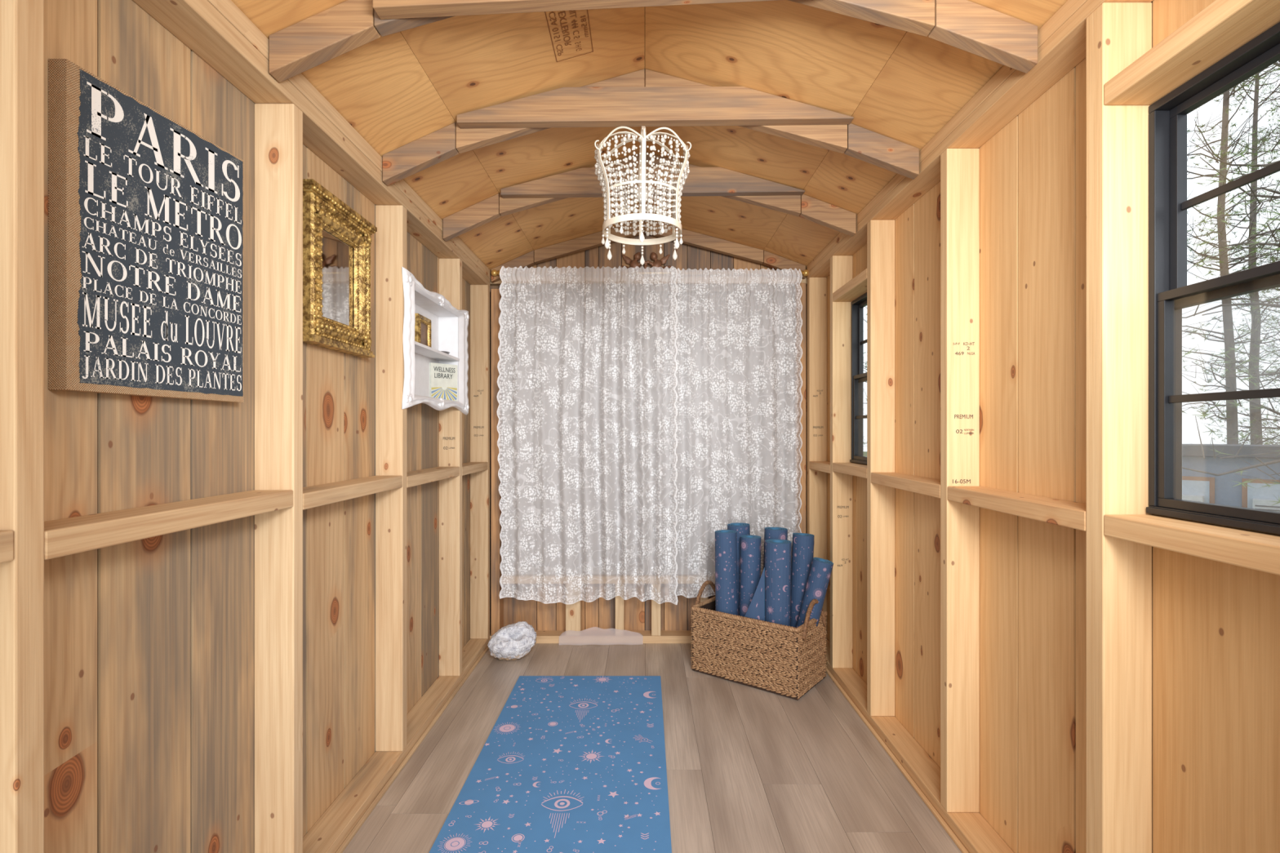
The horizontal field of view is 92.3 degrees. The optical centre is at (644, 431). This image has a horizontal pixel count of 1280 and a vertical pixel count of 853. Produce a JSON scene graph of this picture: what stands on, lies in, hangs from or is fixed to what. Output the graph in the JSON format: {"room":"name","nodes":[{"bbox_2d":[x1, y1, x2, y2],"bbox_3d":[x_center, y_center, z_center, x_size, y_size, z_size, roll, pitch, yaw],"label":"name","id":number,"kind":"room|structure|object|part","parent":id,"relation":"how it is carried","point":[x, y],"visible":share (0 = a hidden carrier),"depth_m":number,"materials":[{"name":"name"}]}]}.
{"room":"exercise studio","nodes":[
{"label":"exercise studio","id":0,"kind":"room"},
{"bbox_2d":[44,0,470,852],"bbox_3d":[-0.879,0.150,1.420,0.020,1.840,3.540,0,0,0],"label":"wall","id":1,"kind":"structure","parent":0,"point":[149,642],"depth_m":1.19,"materials":[{"name":"beige wood"}]},
{"bbox_2d":[48,58,244,402],"bbox_3d":[-0.855,-0.315,1.093,0.027,0.508,0.396,0,0,0],"label":"wall sign","id":2,"kind":"object","parent":1,"relation":"attached to","point":[146,211],"visible":1,"depth_m":1.02,"materials":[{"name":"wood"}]},
{"bbox_2d":[0,462,487,563],"bbox_3d":[-0.824,0.156,1.617,0.088,0.068,2.876,0,0,0],"label":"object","id":3,"kind":"structure","parent":1,"relation":"attached to","point":[76,535],"depth_m":1.07,"materials":[{"name":"brown wood"}]},
{"bbox_2d":[133,0,489,286],"bbox_3d":[-0.824,-0.750,1.375,0.088,0.040,3.450,0,0,0],"label":"top plate beam","id":4,"kind":"structure","parent":1,"relation":"attached to","point":[197,24],"depth_m":1.35,"materials":[{"name":"brown wood"}]},
{"bbox_2d":[302,178,377,357],"bbox_3d":[-0.844,-0.426,1.710,0.049,0.401,0.366,0,0,0],"label":"wall mirror","id":5,"kind":"object","parent":1,"relation":"attached to","point":[337,239],"visible":1,"depth_m":1.68,"materials":[{"name":"gold metal"}]},
{"bbox_2d":[322,229,354,327],"bbox_3d":[-0.862,-0.422,1.710,0.008,0.245,0.210,0,0,0],"label":"mirror glass","id":6,"kind":"object","parent":5,"relation":"attached to","point":[338,248],"depth_m":1.72,"materials":[{"name":"silver mirror"}]},
{"bbox_2d":[207,0,490,278],"bbox_3d":[-0.823,-0.791,1.375,0.088,0.042,3.450,0,0,0],"label":"trim","id":7,"kind":"structure","parent":1,"relation":"attached to","point":[227,8],"depth_m":1.51,"materials":[{"name":"brown wood"}]},
{"bbox_2d":[302,636,489,852],"bbox_3d":[-0.824,1.051,1.375,0.088,0.038,3.450,0,0,0],"label":"trim","id":8,"kind":"structure","parent":1,"relation":"attached to","point":[329,833],"depth_m":1.85,"materials":[{"name":"brown wood"}]},
{"bbox_2d":[0,0,44,852],"bbox_3d":[-0.824,0.151,0.781,0.088,1.761,0.038,0,0,0],"label":"stud","id":9,"kind":"object","parent":8,"relation":"on","point":[21,21],"visible":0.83,"depth_m":0.77,"materials":[{"name":"brown wood"}]},
{"bbox_2d":[254,103,302,852],"bbox_3d":[-0.824,0.151,1.385,0.088,1.761,0.038,0,0,0],"label":"stud","id":10,"kind":"object","parent":8,"relation":"on","point":[278,127],"visible":0.89,"depth_m":1.37,"materials":[{"name":"brown wood"}]},
{"bbox_2d":[375,204,406,751],"bbox_3d":[-0.824,0.151,1.999,0.088,1.761,0.038,0,0,0],"label":"stud","id":11,"kind":"object","parent":8,"relation":"on","point":[390,220],"visible":0.94,"depth_m":1.98,"materials":[{"name":"brown wood"}]},
{"bbox_2d":[439,258,462,675],"bbox_3d":[-0.824,0.151,2.608,0.088,1.761,0.039,0,0,0],"label":"stud","id":12,"kind":"object","parent":8,"relation":"on","point":[450,269],"visible":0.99,"depth_m":2.59,"materials":[{"name":"brown wood"}]},
{"bbox_2d":[470,284,489,639],"bbox_3d":[-0.824,0.151,3.073,0.088,1.761,0.039,0,0,0],"label":"stud","id":13,"kind":"object","parent":8,"relation":"on","point":[479,294],"visible":1,"depth_m":3.06,"materials":[{"name":"brown wood"}]},
{"bbox_2d":[401,266,469,415],"bbox_3d":[-0.813,-0.300,2.330,0.108,0.458,0.716,0,0,0],"label":"wall shelf","id":14,"kind":"object","parent":1,"relation":"attached to","point":[449,324],"visible":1,"depth_m":2.37,"materials":[{"name":"white paint"}]},
{"bbox_2d":[414,313,431,346],"bbox_3d":[-0.852,-0.373,2.370,0.016,0.138,0.140,0,0,0],"label":"picture frame","id":15,"kind":"object","parent":14,"relation":"on","point":[421,322],"visible":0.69,"depth_m":2.35,"materials":[{"name":"gold metal"}]},
{"bbox_2d":[420,322,426,345],"bbox_3d":[-0.858,-0.373,2.370,0.006,0.088,0.090,0,0,0],"label":"picture","id":16,"kind":"object","parent":15,"relation":"attached to","point":[423,325],"depth_m":2.38},
{"bbox_2d":[429,362,457,401],"bbox_3d":[-0.821,-0.200,2.507,0.014,0.150,0.125,0,0,38],"label":"sign","id":17,"kind":"object","parent":14,"relation":"in","point":[442,377],"visible":0.98,"depth_m":2.50,"materials":[{"name":"paper"}]},
{"bbox_2d":[489,233,807,630],"bbox_3d":[0.018,-0.001,3.200,1.815,2.142,0.021,0,0,0],"label":"wall","id":18,"kind":"structure","parent":0,"point":[599,614],"depth_m":3.19,"materials":[{"name":"brown wood"}]},
{"bbox_2d":[489,630,692,643],"bbox_3d":[0.018,1.051,3.145,1.774,0.038,0.090,0,0,0],"label":"trim","id":19,"kind":"structure","parent":18,"relation":"attached to","point":[543,636],"depth_m":3.10,"materials":[{"name":"brown wood"}]},
{"bbox_2d":[490,288,503,635],"bbox_3d":[-0.754,0.156,3.145,0.045,1.752,0.088,0,0,0],"label":"stud","id":20,"kind":"object","parent":19,"relation":"on","point":[496,604],"visible":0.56,"depth_m":3.10,"materials":[{"name":"beige wood"}]},
{"bbox_2d":[565,583,582,635],"bbox_3d":[-0.362,0.901,3.145,0.075,0.262,0.088,0,0,0],"label":"stud","id":21,"kind":"object","parent":19,"relation":"on","point":[573,611],"visible":0.67,"depth_m":3.10,"materials":[{"name":"brown wood"}]},
{"bbox_2d":[615,583,624,635],"bbox_3d":[-0.128,0.901,3.145,0.045,0.262,0.088,0,0,0],"label":"stud","id":22,"kind":"object","parent":19,"relation":"on","point":[620,602],"visible":0.73,"depth_m":3.10,"materials":[{"name":"brown wood"}]},
{"bbox_2d":[651,583,660,635],"bbox_3d":[0.057,0.901,3.145,0.047,0.262,0.088,0,0,0],"label":"stud","id":23,"kind":"object","parent":19,"relation":"on","point":[655,607],"visible":0.76,"depth_m":3.10,"materials":[{"name":"brown wood"}]},
{"bbox_2d":[698,583,708,602],"bbox_3d":[0.300,0.901,3.145,0.040,0.262,0.088,0,0,0],"label":"stud","id":24,"kind":"object","parent":19,"relation":"on","point":[702,599],"visible":0.03,"depth_m":3.10,"materials":[{"name":"brown wood"}]},
{"bbox_2d":[793,282,805,533],"bbox_3d":[0.789,0.141,3.145,0.048,1.782,0.088,0,0,0],"label":"stud","id":25,"kind":"object","parent":19,"relation":"on","point":[802,495],"visible":0.31,"depth_m":3.10,"materials":[{"name":"beige wood"}]},
{"bbox_2d":[500,574,715,583],"bbox_3d":[0.015,0.751,3.146,1.490,0.038,0.088,0,0,0],"label":"trim","id":26,"kind":"structure","parent":18,"relation":"attached to","point":[682,578],"depth_m":3.10,"materials":[{"name":"brown wood"}]},
{"bbox_2d":[502,284,793,574],"bbox_3d":[0.016,-0.011,3.155,1.488,1.484,0.030,0,0,0],"label":"window","id":27,"kind":"structure","parent":18,"relation":"in","point":[703,358],"depth_m":3.15,"materials":[{"name":"clear glass"}]},
{"bbox_2d":[489,275,807,285],"bbox_3d":[0.015,-0.776,3.165,1.690,0.043,0.050,0,0,0],"label":"trim","id":28,"kind":"structure","parent":18,"relation":"attached to","point":[805,280],"depth_m":3.14,"materials":[{"name":"brown wood"}]},
{"bbox_2d":[621,252,671,268],"bbox_3d":[0.005,-0.862,3.158,0.339,0.116,0.036,0,0,0],"label":"ornament","id":29,"kind":"object","parent":28,"relation":"on","point":[657,263],"visible":0.55,"depth_m":3.15,"materials":[{"name":"brown metal"}]},
{"bbox_2d":[231,0,1067,275],"bbox_3d":[0.025,-0.904,1.445,2.050,0.372,3.590,0,0,0],"label":"ceiling","id":30,"kind":"structure","parent":0,"point":[396,90],"depth_m":1.68,"materials":[{"name":"brown wood"}]},
{"bbox_2d":[491,220,805,283],"bbox_3d":[0.018,-0.914,3.120,1.587,0.316,0.038,0,0,0],"label":"roof truss","id":31,"kind":"object","parent":30,"relation":"attached to","point":[689,237],"visible":0.86,"depth_m":3.10,"materials":[{"name":"brown wood"}]},
{"bbox_2d":[491,269,808,276],"bbox_3d":[0.026,-0.794,3.082,1.595,0.034,0.033,0,0,0],"label":"curtain rod","id":32,"kind":"object","parent":31,"relation":"attached to","point":[495,273],"visible":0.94,"depth_m":3.07,"materials":[{"name":"gold metal"}]},
{"bbox_2d":[496,266,677,604],"bbox_3d":[-0.279,0.016,3.007,0.881,1.650,0.076,0,0,1],"label":"lace curtain","id":33,"kind":"object","parent":32,"relation":"hanging from","point":[508,274],"visible":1,"depth_m":3.00,"materials":[{"name":"white fabric"}]},
{"bbox_2d":[668,267,802,598],"bbox_3d":[0.452,0.006,3.038,0.666,1.631,0.059,0,0,0],"label":"lace curtain","id":34,"kind":"object","parent":32,"relation":"hanging from","point":[784,276],"visible":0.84,"depth_m":3.04,"materials":[{"name":"white fabric"}]},
{"bbox_2d":[443,152,856,241],"bbox_3d":[0.018,-0.906,2.360,1.587,0.332,0.076,0,0,0],"label":"roof truss","id":35,"kind":"object","parent":30,"relation":"attached to","point":[583,182],"visible":0.81,"depth_m":2.35,"materials":[{"name":"brown wood"}]},
{"bbox_2d":[382,69,919,185],"bbox_3d":[0.018,-0.906,1.817,1.587,0.332,0.076,0,0,0],"label":"roof truss","id":36,"kind":"object","parent":30,"relation":"attached to","point":[642,97],"visible":1,"depth_m":1.79,"materials":[{"name":"brown wood"}]},
{"bbox_2d":[594,125,691,265],"bbox_3d":[-0.008,-0.705,1.800,0.280,0.376,0.314,0,0,-5],"label":"chandelier","id":37,"kind":"object","parent":36,"relation":"hanging from","point":[643,193],"visible":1,"depth_m":1.73,"materials":[{"name":"beige metal"}]},
{"bbox_3d":[-0.008,-0.695,1.800,0.038,0.055,0.037,0,0,0],"label":"light bulb","id":38,"kind":"part","parent":37,"relation":"part of","materials":[{"name":"white glass"}]},
{"bbox_2d":[638,141,646,186],"bbox_3d":[-0.008,-0.786,1.800,0.024,0.136,0.024,0,0,0],"label":"bulb","id":39,"kind":"object","parent":37,"relation":"attached to","point":[640,165],"depth_m":1.79,"materials":[{"name":"white glass"}]},
{"bbox_2d":[269,0,1037,82],"bbox_3d":[0.018,-0.906,1.268,1.587,0.332,0.076,0,0,0],"label":"roof truss","id":40,"kind":"object","parent":30,"relation":"attached to","point":[966,25],"visible":1,"depth_m":1.27,"materials":[{"name":"brown wood"}]},
{"bbox_2d":[342,643,961,852],"bbox_3d":[0.018,1.095,1.430,1.815,0.050,3.560,0,0,0],"label":"floor","id":41,"kind":"structure","parent":0,"point":[750,770],"depth_m":1.94,"materials":[{"name":"wood"}]},
{"bbox_2d":[487,621,537,660],"bbox_3d":[-0.626,0.984,2.903,0.233,0.170,0.170,0,0,0],"label":"geode","id":42,"kind":"object","parent":41,"relation":"on","point":[513,642],"visible":1,"depth_m":2.85},
{"bbox_2d":[429,675,671,852],"bbox_3d":[-0.238,1.066,1.810,0.613,0.006,1.730,0,0,0],"label":"yoga mat","id":43,"kind":"object","parent":41,"relation":"on","point":[567,764],"visible":1,"depth_m":1.89,"materials":[{"name":"blue rubber"}]},
{"bbox_2d":[690,580,826,700],"bbox_3d":[0.497,0.882,2.707,0.541,0.374,0.312,0,0,38],"label":"storage basket","id":44,"kind":"object","parent":41,"relation":"on","point":[784,660],"visible":0.84,"depth_m":2.57,"materials":[{"name":"brown wicker"}]},
{"bbox_3d":[0.292,0.764,2.867,0.021,0.137,0.231,0,0,38],"label":"handle","id":45,"kind":"part","parent":44,"relation":"part of","materials":[{"name":"brown wicker"}]},
{"bbox_2d":[714,529,737,615],"bbox_3d":[0.362,0.751,2.725,0.098,0.614,0.102,-1,0,25],"label":"yoga mat","id":46,"kind":"object","parent":44,"relation":"in","point":[726,540],"visible":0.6,"depth_m":2.68,"materials":[{"name":"blue rubber"}]},
{"bbox_2d":[727,522,750,615],"bbox_3d":[0.442,0.744,2.839,0.105,0.628,0.110,-2,0,29],"label":"yoga mat","id":47,"kind":"object","parent":44,"relation":"in","point":[741,529],"visible":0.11,"depth_m":2.79,"materials":[{"name":"blue rubber"}]},
{"bbox_2d":[739,534,761,617],"bbox_3d":[0.465,0.763,2.734,0.094,0.590,0.097,1,0,-21],"label":"yoga mat","id":48,"kind":"object","parent":44,"relation":"in","point":[750,545],"visible":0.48,"depth_m":2.69,"materials":[{"name":"blue rubber"}]},
{"bbox_2d":[744,539,791,626],"bbox_3d":[0.506,0.762,2.595,0.231,0.594,0.118,0,0,-8],"label":"yoga mat","id":49,"kind":"object","parent":44,"relation":"in","point":[771,602],"visible":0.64,"depth_m":2.56,"materials":[{"name":"blue rubber"}]},
{"bbox_2d":[763,527,787,568],"bbox_3d":[0.582,0.748,2.772,0.105,0.620,0.110,2,0,13],"label":"yoga mat","id":50,"kind":"object","parent":44,"relation":"in","point":[770,533],"visible":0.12,"depth_m":2.73,"materials":[{"name":"blue rubber"}]},
{"bbox_2d":[790,533,814,627],"bbox_3d":[0.691,0.758,2.731,0.124,0.604,0.101,0,0,-25],"label":"yoga mat","id":51,"kind":"object","parent":44,"relation":"in","point":[802,545],"visible":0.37,"depth_m":2.69,"materials":[{"name":"blue rubber"}]},
{"bbox_3d":[0.702,0.764,2.548,0.021,0.138,0.234,0,0,38],"label":"handle","id":52,"kind":"part","parent":44,"relation":"part of","materials":[{"name":"brown wicker"}]},
{"bbox_2d":[795,557,833,627],"bbox_3d":[0.695,0.797,2.609,0.203,0.526,0.089,0,0,20],"label":"yoga mat","id":53,"kind":"object","parent":44,"relation":"in","point":[820,571],"visible":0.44,"depth_m":2.56,"materials":[{"name":"blue rubber"}]},
{"bbox_2d":[862,451,866,456],"bbox_3d":[15.000,1.970,15.000,90.000,0.001,90.000,0,0,0],"label":"ground","id":54,"kind":"structure","parent":0,"point":[864,453],"depth_m":53.99,"materials":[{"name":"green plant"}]},
{"bbox_2d":[862,306,866,449],"bbox_3d":[7.173,-4.627,18.392,3.319,13.209,3.458,0,0,-17],"label":"pine tree","id":55,"kind":"object","parent":54,"relation":"on","point":[865,307],"visible":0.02,"depth_m":18.20,"materials":[{"name":"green plant"}]},
{"bbox_2d":[1182,62,1279,444],"bbox_3d":[10.380,-4.627,11.019,3.319,13.209,3.458,0,0,42],"label":"pine tree","id":56,"kind":"object","parent":54,"relation":"on","point":[1228,339],"visible":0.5,"depth_m":10.96,"materials":[{"name":"green plant"}]},
{"bbox_2d":[1182,444,1279,511],"bbox_3d":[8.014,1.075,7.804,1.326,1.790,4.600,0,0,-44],"label":"house","id":57,"kind":"structure","parent":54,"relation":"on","point":[1197,486],"depth_m":7.77,"materials":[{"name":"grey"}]},
{"bbox_2d":[1182,60,1279,506],"bbox_3d":[5.421,-4.573,4.788,3.267,13.100,3.539,0,0,22],"label":"pine tree","id":58,"kind":"object","parent":54,"relation":"on","point":[1257,243],"visible":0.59,"depth_m":5.07,"materials":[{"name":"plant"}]},
{"bbox_2d":[1182,61,1279,444],"bbox_3d":[14.575,-4.573,14.687,3.267,13.100,3.539,0,0,-7],"label":"pine tree","id":59,"kind":"object","parent":54,"relation":"on","point":[1255,413],"visible":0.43,"depth_m":14.67,"materials":[{"name":"green plant"}]},
{"bbox_2d":[1208,70,1279,444],"bbox_3d":[18.735,-4.573,17.863,3.267,13.100,3.539,0,0,-37],"label":"pine tree","id":60,"kind":"object","parent":54,"relation":"on","point":[1270,86],"visible":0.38,"depth_m":18.27,"materials":[{"name":"green plant"}]},
{"bbox_2d":[1235,192,1279,444],"bbox_3d":[22.928,-3.364,21.951,3.272,10.673,3.173,0,0,-39],"label":"pine tree","id":61,"kind":"object","parent":54,"relation":"on","point":[1276,300],"visible":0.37,"depth_m":22.37,"materials":[{"name":"green plant"}]},
{"bbox_2d":[826,0,1279,852],"bbox_3d":[0.916,0.135,1.420,0.020,1.870,3.540,0,0,0],"label":"wall","id":62,"kind":"structure","parent":0,"point":[1215,625],"depth_m":1.40,"materials":[{"name":"beige wood"}]},
{"bbox_2d":[849,292,866,464],"bbox_3d":[0.917,-0.214,2.470,0.055,0.696,0.408,0,0,0],"label":"window","id":63,"kind":"structure","parent":62,"relation":"in","point":[858,376],"depth_m":2.65,"materials":[{"name":"black plastic"}]},
{"bbox_3d":[0.909,-0.060,2.470,0.018,0.360,0.379,0,0,0],"label":"sash","id":64,"kind":"part","parent":63,"relation":"part of","materials":[{"name":"black plastic"}]},
{"bbox_3d":[0.931,-0.380,2.470,0.018,0.336,0.379,0,0,0],"label":"sash","id":65,"kind":"part","parent":63,"relation":"part of","materials":[{"name":"black plastic"}]},
{"bbox_2d":[825,640,1013,852],"bbox_3d":[0.861,1.051,1.375,0.088,0.038,3.450,0,0,0],"label":"trim","id":66,"kind":"structure","parent":62,"relation":"attached to","point":[976,835],"depth_m":1.90,"materials":[{"name":"brown wood"}]},
{"bbox_2d":[807,277,826,639],"bbox_3d":[0.861,0.133,3.077,0.088,1.798,0.046,0,0,0],"label":"stud","id":67,"kind":"object","parent":66,"relation":"on","point":[816,286],"visible":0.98,"depth_m":3.06,"materials":[{"name":"brown wood"}]},
{"bbox_2d":[830,255,853,668],"bbox_3d":[0.861,0.133,2.695,0.088,1.798,0.039,0,0,0],"label":"stud","id":68,"kind":"object","parent":66,"relation":"on","point":[841,266],"visible":0.99,"depth_m":2.68,"materials":[{"name":"brown wood"}]},
{"bbox_2d":[866,219,894,715],"bbox_3d":[0.861,0.133,2.244,0.088,1.798,0.038,0,0,0],"label":"stud","id":69,"kind":"object","parent":66,"relation":"on","point":[880,233],"visible":1,"depth_m":2.23,"materials":[{"name":"brown wood"}]},
{"bbox_2d":[940,148,979,812],"bbox_3d":[0.861,0.133,1.681,0.088,1.798,0.039,0,0,0],"label":"stud","id":70,"kind":"object","parent":66,"relation":"on","point":[959,167],"visible":1,"depth_m":1.66,"materials":[{"name":"brown wood"}]},
{"bbox_2d":[1085,2,1151,852],"bbox_3d":[0.861,0.133,1.119,0.088,1.798,0.044,0,0,0],"label":"stud","id":71,"kind":"object","parent":66,"relation":"on","point":[1118,572],"visible":1,"depth_m":1.10,"materials":[{"name":"brown wood"}]},
{"bbox_2d":[806,0,1087,271],"bbox_3d":[0.860,-0.815,1.375,0.088,0.035,3.450,0,0,0],"label":"trim","id":72,"kind":"structure","parent":62,"relation":"attached to","point":[1069,7],"depth_m":1.55,"materials":[{"name":"brown wood"}]},
{"bbox_2d":[807,0,1152,279],"bbox_3d":[0.861,-0.782,1.375,0.088,0.030,3.450,0,0,0],"label":"top plate beam","id":73,"kind":"structure","parent":62,"relation":"attached to","point":[1065,48],"depth_m":1.49,"materials":[{"name":"brown wood"}]},
{"bbox_2d":[809,461,1279,575],"bbox_3d":[0.861,0.161,1.871,0.088,0.050,2.368,0,0,0],"label":"rail","id":74,"kind":"object","parent":62,"relation":"attached to","point":[1255,550],"depth_m":1.05,"materials":[{"name":"brown wood"}]},
{"bbox_2d":[832,0,1279,302],"bbox_3d":[0.861,-0.592,1.681,0.088,0.055,1.990,0,0,0],"label":"trim","id":75,"kind":"structure","parent":62,"relation":"attached to","point":[1222,27],"depth_m":0.96,"materials":[{"name":"brown wood"}]},
{"bbox_2d":[1146,22,1279,534],"bbox_3d":[0.917,-0.216,0.891,0.055,0.725,0.408,0,0,0],"label":"window","id":76,"kind":"structure","parent":62,"relation":"in","point":[1169,293],"depth_m":1.06,"materials":[{"name":"black plastic"}]},
{"bbox_3d":[0.909,-0.056,0.891,0.018,0.374,0.379,0,0,0],"label":"sash","id":77,"kind":"part","parent":76,"relation":"part of","materials":[{"name":"black plastic"}]},
{"bbox_3d":[0.931,-0.390,0.891,0.018,0.350,0.379,0,0,0],"label":"sash","id":78,"kind":"part","parent":76,"relation":"part of","materials":[{"name":"black plastic"}]}
]}

